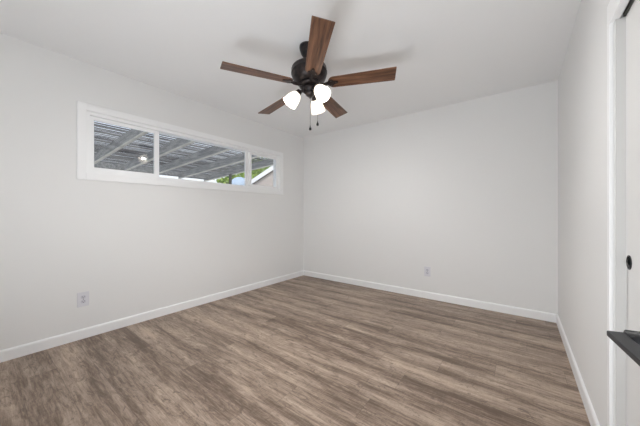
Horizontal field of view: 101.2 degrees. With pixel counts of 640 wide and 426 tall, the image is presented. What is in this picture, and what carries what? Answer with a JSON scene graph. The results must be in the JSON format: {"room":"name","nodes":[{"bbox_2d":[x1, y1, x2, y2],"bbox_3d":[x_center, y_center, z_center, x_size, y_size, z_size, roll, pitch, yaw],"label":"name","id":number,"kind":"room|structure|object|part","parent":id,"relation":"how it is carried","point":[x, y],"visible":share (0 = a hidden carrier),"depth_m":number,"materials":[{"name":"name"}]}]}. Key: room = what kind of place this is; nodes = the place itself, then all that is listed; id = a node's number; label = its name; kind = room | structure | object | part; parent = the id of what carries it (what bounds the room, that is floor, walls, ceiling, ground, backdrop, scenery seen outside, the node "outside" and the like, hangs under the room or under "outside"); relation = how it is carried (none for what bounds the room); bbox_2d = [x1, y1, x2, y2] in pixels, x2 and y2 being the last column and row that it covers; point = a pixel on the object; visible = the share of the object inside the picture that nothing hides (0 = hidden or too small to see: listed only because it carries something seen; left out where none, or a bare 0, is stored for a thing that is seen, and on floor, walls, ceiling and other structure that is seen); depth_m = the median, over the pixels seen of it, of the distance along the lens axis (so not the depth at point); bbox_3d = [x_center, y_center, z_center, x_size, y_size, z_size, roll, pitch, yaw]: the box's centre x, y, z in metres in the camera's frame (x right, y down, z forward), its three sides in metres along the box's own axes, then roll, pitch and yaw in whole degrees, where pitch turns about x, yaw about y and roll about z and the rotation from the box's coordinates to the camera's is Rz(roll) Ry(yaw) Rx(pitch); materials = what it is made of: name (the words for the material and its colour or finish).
{"room":"empty bedroom","nodes":[
{"label":"empty bedroom","id":0,"kind":"room"},
{"bbox_2d":[0,33,303,349],"bbox_3d":[-1.526,-0.116,3.156,0.120,2.440,3.922,0,0,37],"label":"wall","id":1,"kind":"structure","parent":0,"point":[135,249],"depth_m":2.44,"materials":[{"name":"white paint"}]},
{"bbox_2d":[77,291,88,307],"bbox_3d":[-2.084,0.759,2.315,0.008,0.126,0.080,0,0,37],"label":"wall outlet","id":2,"kind":"object","parent":1,"relation":"attached to","point":[83,297],"visible":1,"depth_m":2.31,"materials":[{"name":"white plastic"}]},
{"bbox_2d":[0,270,303,362],"bbox_3d":[-1.437,1.061,3.163,0.014,0.086,3.802,0,0,37],"label":"baseboard","id":3,"kind":"structure","parent":1,"relation":"attached to","point":[47,343],"depth_m":2.53,"materials":[{"name":"white paint"}]},
{"bbox_2d":[77,101,282,194],"bbox_3d":[-1.402,-0.633,3.309,0.138,0.677,2.492,0,0,37],"label":"window","id":4,"kind":"structure","parent":1,"relation":"in","point":[86,115],"depth_m":2.77,"materials":[{"name":"white paint"}]},
{"bbox_3d":[-1.915,-0.631,2.598,0.024,0.491,0.557,0,0,37],"label":"sliding sash","id":5,"kind":"part","parent":4,"relation":"part of","materials":[{"name":"white plastic"}]},
{"bbox_3d":[-0.852,-0.631,3.999,0.024,0.491,0.545,0,0,37],"label":"sliding sash","id":6,"kind":"part","parent":4,"relation":"part of","materials":[{"name":"white plastic"}]},
{"bbox_2d":[0,0,580,137],"bbox_3d":[-0.478,-1.396,1.130,4.241,0.120,6.122,0,0,37],"label":"ceiling","id":7,"kind":"structure","parent":0,"point":[443,52],"depth_m":2.08,"materials":[{"name":"white paint"}]},
{"bbox_2d":[220,15,396,129],"bbox_3d":[-0.090,-0.996,2.123,1.275,0.680,1.288,0,0,37],"label":"ceiling fan","id":8,"kind":"object","parent":7,"relation":"hanging from","point":[309,72],"visible":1,"depth_m":2.00,"materials":[{"name":"brown wood"}]},
{"bbox_3d":[-0.443,-1.011,1.909,0.518,0.006,0.133,-1,8,-27],"label":"blade","id":9,"kind":"part","parent":8,"relation":"part of","materials":[{"name":"brown wood"}]},
{"bbox_3d":[-0.367,-0.987,2.378,0.518,0.006,0.133,-6,7,45],"label":"blade","id":10,"kind":"part","parent":8,"relation":"part of","materials":[{"name":"brown wood"}]},
{"bbox_3d":[-0.226,-0.888,2.064,0.127,0.135,0.130,0,0,37],"label":"lamp shade","id":11,"kind":"part","parent":8,"relation":"part of","materials":[{"name":"white glass"}]},
{"bbox_3d":[-0.023,-0.888,2.223,0.119,0.135,0.134,0,0,37],"label":"lamp shade","id":12,"kind":"part","parent":8,"relation":"part of","materials":[{"name":"white glass"}]},
{"bbox_3d":[-0.020,-1.044,1.693,0.133,0.006,0.518,10,-5,-8],"label":"blade","id":13,"kind":"part","parent":8,"relation":"part of","materials":[{"name":"brown wood"}]},
{"bbox_3d":[0.001,-0.919,1.983,0.067,0.068,0.054,0,0,37],"label":"bulb","id":14,"kind":"part","parent":8,"relation":"part of","materials":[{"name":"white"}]},
{"bbox_3d":[0.010,-0.902,1.966,0.136,0.136,0.119,0,0,37],"label":"lamp shade","id":15,"kind":"part","parent":8,"relation":"part of","materials":[{"name":"white glass"}]},
{"bbox_3d":[0.103,-1.004,2.452,0.133,0.006,0.518,-18,-10,26],"label":"blade","id":16,"kind":"part","parent":8,"relation":"part of","materials":[{"name":"brown wood"}]},
{"bbox_3d":[0.318,-1.040,2.029,0.518,0.006,0.133,-3,-15,9],"label":"blade","id":17,"kind":"part","parent":8,"relation":"part of","materials":[{"name":"brown wood"}]},
{"bbox_2d":[0,275,590,425],"bbox_3d":[-0.478,1.154,1.130,4.241,0.100,6.122,0,0,37],"label":"floor","id":18,"kind":"structure","parent":0,"point":[303,350],"depth_m":1.84,"materials":[{"name":"brown wood"}]},
{"bbox_2d":[304,80,557,314],"bbox_3d":[1.337,-0.116,3.520,4.241,2.440,0.120,0,0,37],"label":"wall","id":19,"kind":"structure","parent":0,"point":[466,191],"depth_m":3.25,"materials":[{"name":"white paint"}]},
{"bbox_2d":[424,266,430,276],"bbox_3d":[1.388,0.756,3.400,0.080,0.126,0.008,0,0,37],"label":"wall outlet","id":20,"kind":"object","parent":19,"relation":"attached to","point":[427,270],"visible":1,"depth_m":3.40,"materials":[{"name":"white plastic"}]},
{"bbox_2d":[304,270,555,322],"bbox_3d":[1.045,1.061,3.657,3.344,0.086,0.014,0,0,37],"label":"baseboard","id":21,"kind":"structure","parent":19,"relation":"attached to","point":[545,316],"depth_m":3.25,"materials":[{"name":"white paint"}]},
{"bbox_2d":[558,0,629,425],"bbox_3d":[1.286,-0.116,1.096,0.110,2.440,3.802,0,0,37],"label":"wall","id":22,"kind":"structure","parent":0,"point":[582,80],"depth_m":1.54,"materials":[{"name":"white paint"}]},
{"bbox_2d":[556,314,599,425],"bbox_3d":[1.805,1.061,1.881,0.014,0.086,1.925,0,0,37],"label":"baseboard","id":23,"kind":"structure","parent":22,"relation":"attached to","point":[591,414],"depth_m":1.65,"materials":[{"name":"white paint"}]},
{"bbox_2d":[607,23,612,425],"bbox_3d":[1.212,0.161,1.099,0.012,1.886,0.038,0,0,37],"label":"trim","id":24,"kind":"structure","parent":22,"relation":"attached to","point":[610,27],"depth_m":1.09,"materials":[{"name":"white paint"}]},
{"bbox_2d":[607,0,624,27],"bbox_3d":[0.715,-0.828,0.441,0.015,0.092,1.687,0,0,37],"label":"trim","id":25,"kind":"structure","parent":22,"relation":"attached to","point":[614,7],"depth_m":1.05,"materials":[{"name":"white paint"}]},
{"bbox_2d":[615,17,625,425],"bbox_3d":[1.247,0.159,1.041,0.106,1.890,0.012,0,0,37],"label":"trim","id":26,"kind":"structure","parent":22,"relation":"attached to","point":[620,24],"depth_m":1.06,"materials":[{"name":"white paint"}]},
{"bbox_2d":[616,0,628,18],"bbox_3d":[0.722,-0.814,0.429,0.012,0.056,1.597,0,0,37],"label":"trim","id":27,"kind":"structure","parent":22,"relation":"attached to","point":[625,1],"depth_m":1.01,"materials":[{"name":"white paint"}]},
{"bbox_2d":[623,0,633,16],"bbox_3d":[0.767,-0.814,0.396,0.081,0.056,1.597,0,0,37],"label":"trim","id":28,"kind":"structure","parent":22,"relation":"attached to","point":[630,3],"depth_m":1.01,"materials":[{"name":"grey metal"}]},
{"bbox_2d":[626,0,639,425],"bbox_3d":[0.987,0.153,0.717,0.036,1.877,0.816,0,0,37],"label":"door","id":29,"kind":"structure","parent":22,"relation":"in","point":[633,16],"depth_m":0.99,"materials":[{"name":"white paint"}]},
{"bbox_3d":[1.196,0.191,1.014,0.010,0.056,0.056,0,0,37],"label":"finger pull","id":30,"kind":"part","parent":29,"relation":"part of","materials":[{"name":"black metal"}]},
{"bbox_3d":[-0.987,-0.116,0.360,4.121,2.440,0.120,0,0,37],"label":"wall","id":31,"kind":"structure","parent":0,"visible":0},
{"bbox_2d":[607,330,639,365],"bbox_3d":[0.219,0.083,0.044,0.087,2.018,0.785,0,0,35],"label":"countertop","id":32,"kind":"structure","parent":31,"relation":"in","point":[628,341],"depth_m":0.32,"materials":[{"name":"black stone"}]},
{"bbox_3d":[0.408,0.162,0.328,0.036,0.058,0.058,0,0,37],"label":"rose plate","id":33,"kind":"part","parent":32,"relation":"part of","materials":[{"name":"black metal"}]},
{"label":"outside","id":34,"kind":"structure","parent":0,"visible":0},
{"bbox_3d":[-11.153,1.239,21.020,36.816,0.050,60.000,0,0,37],"label":"ground","id":35,"kind":"structure","parent":34,"visible":0},
{"bbox_2d":[94,121,272,183],"bbox_3d":[-3.633,-0.210,4.785,5.186,2.628,6.429,0,0,37],"label":"patio cover","id":36,"kind":"object","parent":35,"relation":"on","point":[117,145],"visible":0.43,"depth_m":6.07,"materials":[{"name":"grey"}]},
{"bbox_3d":[-2.659,-0.023,7.793,0.060,2.254,0.060,0,0,37],"label":"post","id":37,"kind":"part","parent":36,"relation":"part of","materials":[{"name":"grey"}]},
{"bbox_2d":[216,165,256,183],"bbox_3d":[-4.758,-0.878,15.533,3.267,4.195,2.655,0,0,37],"label":"tree","id":38,"kind":"object","parent":35,"relation":"on","point":[225,180],"visible":0.1,"depth_m":15.02,"materials":[{"name":"green plant"}]},
{"bbox_2d":[232,177,244,185],"bbox_3d":[-3.545,-0.186,11.605,0.920,2.800,0.920,0,0,37],"label":"canopy","id":39,"kind":"object","parent":35,"relation":"on","point":[238,180],"visible":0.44,"depth_m":11.25,"materials":[{"name":"blue"}]},
{"bbox_2d":[242,157,269,176],"bbox_3d":[-5.362,-2.492,24.571,5.597,7.417,5.556,0,0,37],"label":"tree","id":40,"kind":"object","parent":35,"relation":"on","point":[257,172],"visible":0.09,"depth_m":24.34,"materials":[{"name":"green plant"}]},
{"bbox_2d":[252,166,272,185],"bbox_3d":[1.729,-0.796,13.194,9.800,4.020,7.290,0,0,37],"label":"house","id":41,"kind":"structure","parent":35,"relation":"on","point":[265,178],"depth_m":11.88,"materials":[{"name":"beige"}]}
]}

